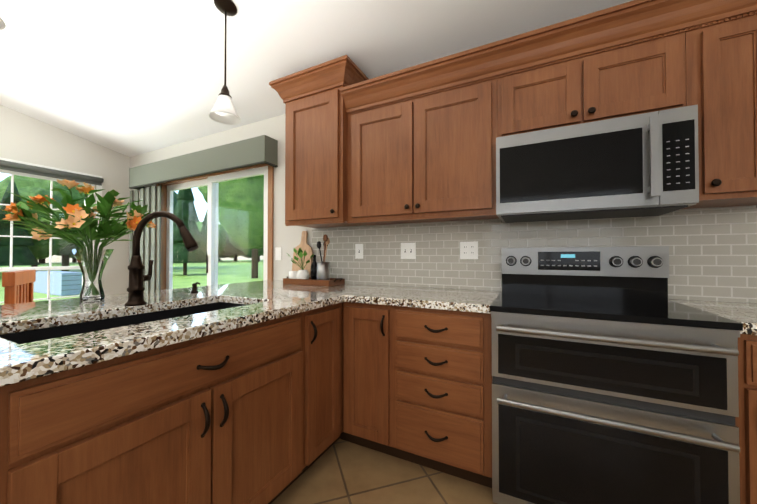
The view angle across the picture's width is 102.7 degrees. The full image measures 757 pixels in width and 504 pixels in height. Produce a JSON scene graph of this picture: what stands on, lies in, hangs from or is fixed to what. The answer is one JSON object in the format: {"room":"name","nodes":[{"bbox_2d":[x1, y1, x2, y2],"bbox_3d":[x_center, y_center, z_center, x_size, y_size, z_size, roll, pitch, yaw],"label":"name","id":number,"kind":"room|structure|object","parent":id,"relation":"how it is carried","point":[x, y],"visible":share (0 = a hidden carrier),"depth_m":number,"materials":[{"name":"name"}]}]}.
{"room":"kitchen","nodes":[
{"label":"kitchen","id":0,"kind":"room"},
{"bbox_2d":[0,105,129,294],"bbox_3d":[-4.571,-0.565,1.778,0.120,3.458,5.200,0,-1,27],"label":"wall","id":1,"kind":"structure","parent":0,"point":[25,138],"depth_m":3.61,"materials":[{"name":"white paint"}]},
{"bbox_2d":[0,157,101,304],"bbox_3d":[-3.906,0.014,3.037,0.130,1.950,1.740,0,-1,27],"label":"window","id":2,"kind":"structure","parent":1,"relation":"in","point":[11,236],"depth_m":3.42,"materials":[{"name":"white"}]},
{"bbox_2d":[0,160,103,185],"bbox_3d":[-3.830,-0.885,3.010,0.056,0.088,1.720,0,-1,27],"label":"window blind","id":3,"kind":"object","parent":2,"relation":"attached to","point":[25,168],"visible":1,"depth_m":3.35,"materials":[{"name":"grey fabric"}]},
{"bbox_2d":[0,0,632,156],"bbox_3d":[-1.419,-1.870,0.207,7.180,1.134,5.440,0,-1,27],"label":"ceiling","id":4,"kind":"structure","parent":0,"point":[130,78],"depth_m":2.14,"materials":[{"name":"white paint"}]},
{"bbox_2d":[0,16,5,29],"bbox_3d":[-1.338,-1.230,0.981,0.176,0.902,0.176,0,-1,27],"label":"pendant light","id":5,"kind":"object","parent":4,"relation":"hanging from","point":[2,25],"visible":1,"depth_m":1.04,"materials":[{"name":"white glass"}]},
{"bbox_2d":[208,0,240,124],"bbox_3d":[-0.918,-1.145,1.815,0.176,0.694,0.176,0,-1,27],"label":"pendant light","id":6,"kind":"object","parent":4,"relation":"hanging from","point":[223,110],"visible":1,"depth_m":1.81,"materials":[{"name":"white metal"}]},
{"bbox_2d":[271,438,496,503],"bbox_3d":[-1.419,1.173,0.168,7.180,0.060,5.440,0,-1,27],"label":"floor","id":7,"kind":"structure","parent":0,"point":[339,471],"depth_m":1.52,"materials":[{"name":"tile"}]},
{"bbox_2d":[2,270,35,304],"bbox_3d":[-2.150,0.645,2.051,0.425,1.045,0.420,1,-1,-37],"label":"dining chair","id":8,"kind":"object","parent":7,"relation":"on","point":[18,286],"visible":0.21,"depth_m":1.88,"materials":[{"name":"brown wood"}]},
{"bbox_2d":[0,342,307,503],"bbox_3d":[-0.872,0.846,1.185,0.677,0.620,0.960,0,-1,27],"label":"base cabinet","id":9,"kind":"object","parent":7,"relation":"on","point":[268,412],"depth_m":0.91,"materials":[{"name":"brown wood"}]},
{"bbox_2d":[0,324,19,334],"bbox_3d":[-1.277,0.254,0.550,0.360,0.040,0.739,0,-1,27],"label":"countertop","id":10,"kind":"structure","parent":9,"relation":"on","point":[4,329],"depth_m":1.03,"materials":[{"name":"stone"}]},
{"bbox_2d":[0,280,282,331],"bbox_3d":[-1.318,0.267,1.598,0.604,0.040,2.573,0,-1,27],"label":"countertop","id":11,"kind":"structure","parent":9,"relation":"on","point":[27,316],"depth_m":1.38,"materials":[{"name":"stone"}]},
{"bbox_2d":[70,249,113,300],"bbox_3d":[-1.482,0.115,1.568,0.170,0.262,0.170,0,-1,27],"label":"flower vase","id":12,"kind":"object","parent":11,"relation":"on","point":[77,254],"visible":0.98,"depth_m":1.57,"materials":[{"name":"clear glass"}]},
{"bbox_2d":[1,179,155,295],"bbox_3d":[-1.533,-0.069,1.576,0.746,0.589,0.615,0,-1,27],"label":"flower bouquet","id":13,"kind":"object","parent":12,"relation":"in","point":[82,220],"visible":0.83,"depth_m":1.50,"materials":[{"name":"green plant"}]},
{"bbox_2d":[0,302,243,343],"bbox_3d":[-0.918,0.392,1.261,0.452,0.215,0.897,0,-1,27],"label":"undermount sink","id":14,"kind":"object","parent":11,"relation":"in","point":[23,337],"visible":0.06,"depth_m":1.28,"materials":[{"name":"black"}]},
{"bbox_2d":[125,211,198,305],"bbox_3d":[-0.991,0.028,1.379,0.340,0.432,0.154,0,-1,27],"label":"faucet","id":15,"kind":"object","parent":11,"relation":"on","point":[137,278],"visible":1,"depth_m":1.38,"materials":[{"name":"brown metal"}]},
{"bbox_2d":[190,282,199,292],"bbox_3d":[-1.121,0.217,1.861,0.073,0.066,0.043,0,-1,27],"label":"soap dispenser","id":16,"kind":"object","parent":11,"relation":"on","point":[194,288],"visible":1,"depth_m":1.86,"materials":[{"name":"brown metal"}]},
{"bbox_2d":[220,283,350,302],"bbox_3d":[-0.505,0.273,2.082,0.360,0.040,0.977,0,-1,27],"label":"countertop","id":17,"kind":"structure","parent":9,"relation":"on","point":[277,289],"depth_m":1.93,"materials":[{"name":"stone"}]},
{"bbox_2d":[283,277,344,286],"bbox_3d":[-0.519,0.230,2.423,0.497,0.054,0.215,0,-1,27],"label":"wood tray","id":18,"kind":"object","parent":17,"relation":"on","point":[330,282],"visible":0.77,"depth_m":2.32,"materials":[{"name":"brown wood"}]},
{"bbox_2d":[292,231,312,276],"bbox_3d":[-0.668,0.037,2.673,0.210,0.448,0.072,0,-1,27],"label":"cutting board","id":19,"kind":"object","parent":18,"relation":"on","point":[305,246],"visible":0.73,"depth_m":2.67,"materials":[{"name":"brown wood"}]},
{"bbox_2d":[287,234,329,279],"bbox_3d":[-0.557,0.054,2.428,0.363,0.380,0.141,0,-1,13],"label":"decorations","id":20,"kind":"object","parent":18,"relation":"on","point":[320,270],"visible":0.77,"depth_m":2.41,"materials":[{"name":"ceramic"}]},
{"bbox_2d":[220,330,343,467],"bbox_3d":[-0.589,0.853,1.747,0.677,0.620,0.300,0,-1,27],"label":"base cabinet","id":21,"kind":"object","parent":7,"relation":"on","point":[325,359],"depth_m":1.57,"materials":[{"name":"brown wood"}]},
{"bbox_2d":[336,302,391,455],"bbox_3d":[0.066,0.730,1.982,0.326,0.872,0.630,0,-1,27],"label":"base cabinet","id":22,"kind":"object","parent":7,"relation":"on","point":[365,330],"depth_m":1.71,"materials":[{"name":"brown wood"}]},
{"bbox_2d":[0,284,375,386],"bbox_3d":[-0.580,0.263,1.226,0.223,0.040,2.573,0,-1,27],"label":"countertop","id":23,"kind":"structure","parent":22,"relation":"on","point":[264,300],"depth_m":0.89,"materials":[{"name":"stone"}]},
{"bbox_2d":[392,306,491,487],"bbox_3d":[0.438,0.727,1.795,0.507,0.872,0.630,0,-1,27],"label":"base cabinet","id":24,"kind":"object","parent":7,"relation":"on","point":[442,359],"depth_m":1.51,"materials":[{"name":"brown wood"}]},
{"bbox_2d":[348,285,501,313],"bbox_3d":[0.315,0.271,1.853,0.772,0.040,0.647,0,-1,27],"label":"countertop","id":25,"kind":"structure","parent":24,"relation":"on","point":[465,300],"depth_m":1.69,"materials":[{"name":"stone"}]},
{"bbox_2d":[490,246,742,503],"bbox_3d":[0.989,0.565,1.448,0.788,1.190,0.722,0,-1,27],"label":"range","id":26,"kind":"object","parent":7,"relation":"on","point":[611,385],"visible":1,"depth_m":1.20,"materials":[{"name":"silver metal"}]},
{"bbox_2d":[735,334,756,503],"bbox_3d":[1.520,0.720,1.250,0.337,0.872,0.630,0,-1,27],"label":"base cabinet","id":27,"kind":"object","parent":7,"relation":"on","point":[746,422],"depth_m":1.04,"materials":[{"name":"brown wood"}]},
{"bbox_2d":[668,299,756,334],"bbox_3d":[1.777,0.261,1.119,0.916,0.040,0.643,0,-1,27],"label":"countertop","id":28,"kind":"structure","parent":27,"relation":"on","point":[745,313],"depth_m":1.26,"materials":[{"name":"stone"}]},
{"bbox_2d":[130,114,755,302],"bbox_3d":[-0.222,-0.062,2.560,7.180,2.470,0.120,0,-1,27],"label":"wall","id":29,"kind":"structure","parent":0,"point":[286,239],"depth_m":2.87,"materials":[{"name":"white paint"}]},
{"bbox_2d":[129,135,277,189],"bbox_3d":[-2.036,-0.925,3.325,2.344,0.254,0.160,0,-1,27],"label":"valance box","id":30,"kind":"object","parent":29,"relation":"attached to","point":[258,150],"visible":1,"depth_m":3.08,"materials":[{"name":"grey fabric"}]},
{"bbox_2d":[129,186,160,291],"bbox_3d":[-2.882,0.177,3.726,0.636,1.922,0.035,0,-1,27],"label":"vertical blinds","id":31,"kind":"object","parent":30,"relation":"hanging from","point":[154,253],"visible":0.5,"depth_m":3.66,"materials":[{"name":"grey fabric"}]},
{"bbox_2d":[155,163,273,290],"bbox_3d":[-1.854,0.134,3.363,1.960,2.100,0.130,0,-1,27],"label":"sliding glass door","id":32,"kind":"structure","parent":29,"relation":"attached to","point":[211,181],"depth_m":3.34,"materials":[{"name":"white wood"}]},
{"bbox_2d":[275,247,280,259],"bbox_3d":[-0.944,0.017,2.848,0.072,0.120,0.011,0,-1,27],"label":"outlet","id":33,"kind":"object","parent":29,"relation":"attached to","point":[277,253],"visible":1,"depth_m":2.85,"materials":[{"name":"white plastic"}]},
{"bbox_2d":[281,60,364,227],"bbox_3d":[-0.410,-0.758,2.381,0.532,1.087,0.380,0,-1,27],"label":"upper cabinet","id":34,"kind":"object","parent":29,"relation":"attached to","point":[314,101],"depth_m":2.20,"materials":[{"name":"brown wood"}]},
{"bbox_2d":[345,44,500,224],"bbox_3d":[0.286,-0.674,2.060,0.999,0.912,0.325,0,-1,27],"label":"upper cabinet","id":35,"kind":"object","parent":29,"relation":"attached to","point":[415,144],"depth_m":1.88,"materials":[{"name":"brown wood"}]},
{"bbox_2d":[312,205,756,302],"bbox_3d":[0.872,-0.103,1.936,3.265,0.707,0.009,0,-1,27],"label":"tile backsplash","id":36,"kind":"structure","parent":29,"relation":"attached to","point":[712,255],"depth_m":1.85,"materials":[{"name":"grey tile"}]},
{"bbox_2d":[355,244,362,258],"bbox_3d":[-0.157,-0.006,2.439,0.072,0.120,0.016,0,-1,27],"label":"light switch","id":37,"kind":"object","parent":36,"relation":"attached to","point":[358,251],"visible":1,"depth_m":2.44,"materials":[{"name":"white plastic"}]},
{"bbox_2d":[401,243,415,258],"bbox_3d":[0.219,-0.009,2.249,0.118,0.120,0.016,0,-1,27],"label":"light switch","id":38,"kind":"object","parent":36,"relation":"attached to","point":[408,250],"visible":1,"depth_m":2.25,"materials":[{"name":"white plastic"}]},
{"bbox_2d":[460,241,477,258],"bbox_3d":[0.613,-0.011,2.054,0.118,0.120,0.009,0,-1,27],"label":"duplex electrical outlet","id":39,"kind":"object","parent":36,"relation":"attached to","point":[468,250],"visible":1,"depth_m":2.05,"materials":[{"name":"white plastic"}]},
{"bbox_2d":[497,0,692,136],"bbox_3d":[1.086,-0.879,1.659,0.790,0.512,0.325,0,-1,27],"label":"upper cabinet","id":40,"kind":"object","parent":29,"relation":"attached to","point":[636,59],"depth_m":1.48,"materials":[{"name":"brown wood"}]},
{"bbox_2d":[496,105,698,222],"bbox_3d":[1.053,-0.398,1.587,0.782,0.416,0.473,0,-1,27],"label":"microwave","id":41,"kind":"object","parent":40,"relation":"attached to","point":[643,165],"visible":1,"depth_m":1.40,"materials":[{"name":"silver metal"}]},
{"bbox_2d":[683,0,756,208],"bbox_3d":[1.594,-0.683,1.401,0.346,0.912,0.325,0,-1,27],"label":"upper cabinet","id":42,"kind":"object","parent":29,"relation":"attached to","point":[724,31],"depth_m":1.29,"materials":[{"name":"brown wood"}]},
{"label":"outside","id":43,"kind":"structure","parent":0,"visible":0},
{"bbox_2d":[0,260,262,304],"bbox_3d":[-2.157,1.912,31.437,150.000,0.150,130.000,0,-1,27],"label":"lawn","id":44,"kind":"structure","parent":43,"point":[225,270],"depth_m":24.67,"materials":[{"name":"green plant"}]},
{"bbox_2d":[34,271,81,295],"bbox_3d":[-12.337,1.173,11.660,2.620,0.810,0.600,0,-1,27],"label":"shed","id":45,"kind":"object","parent":44,"relation":"on","point":[39,286],"depth_m":11.16,"materials":[{"name":"blue wood"}]},
{"bbox_2d":[0,175,263,277],"bbox_3d":[-28.437,-4.339,48.709,93.493,12.766,131.384,0,-1,27],"label":"trees","id":46,"kind":"object","parent":44,"relation":"on","point":[178,209],"depth_m":20.92,"materials":[{"name":"green plant"}]}
]}

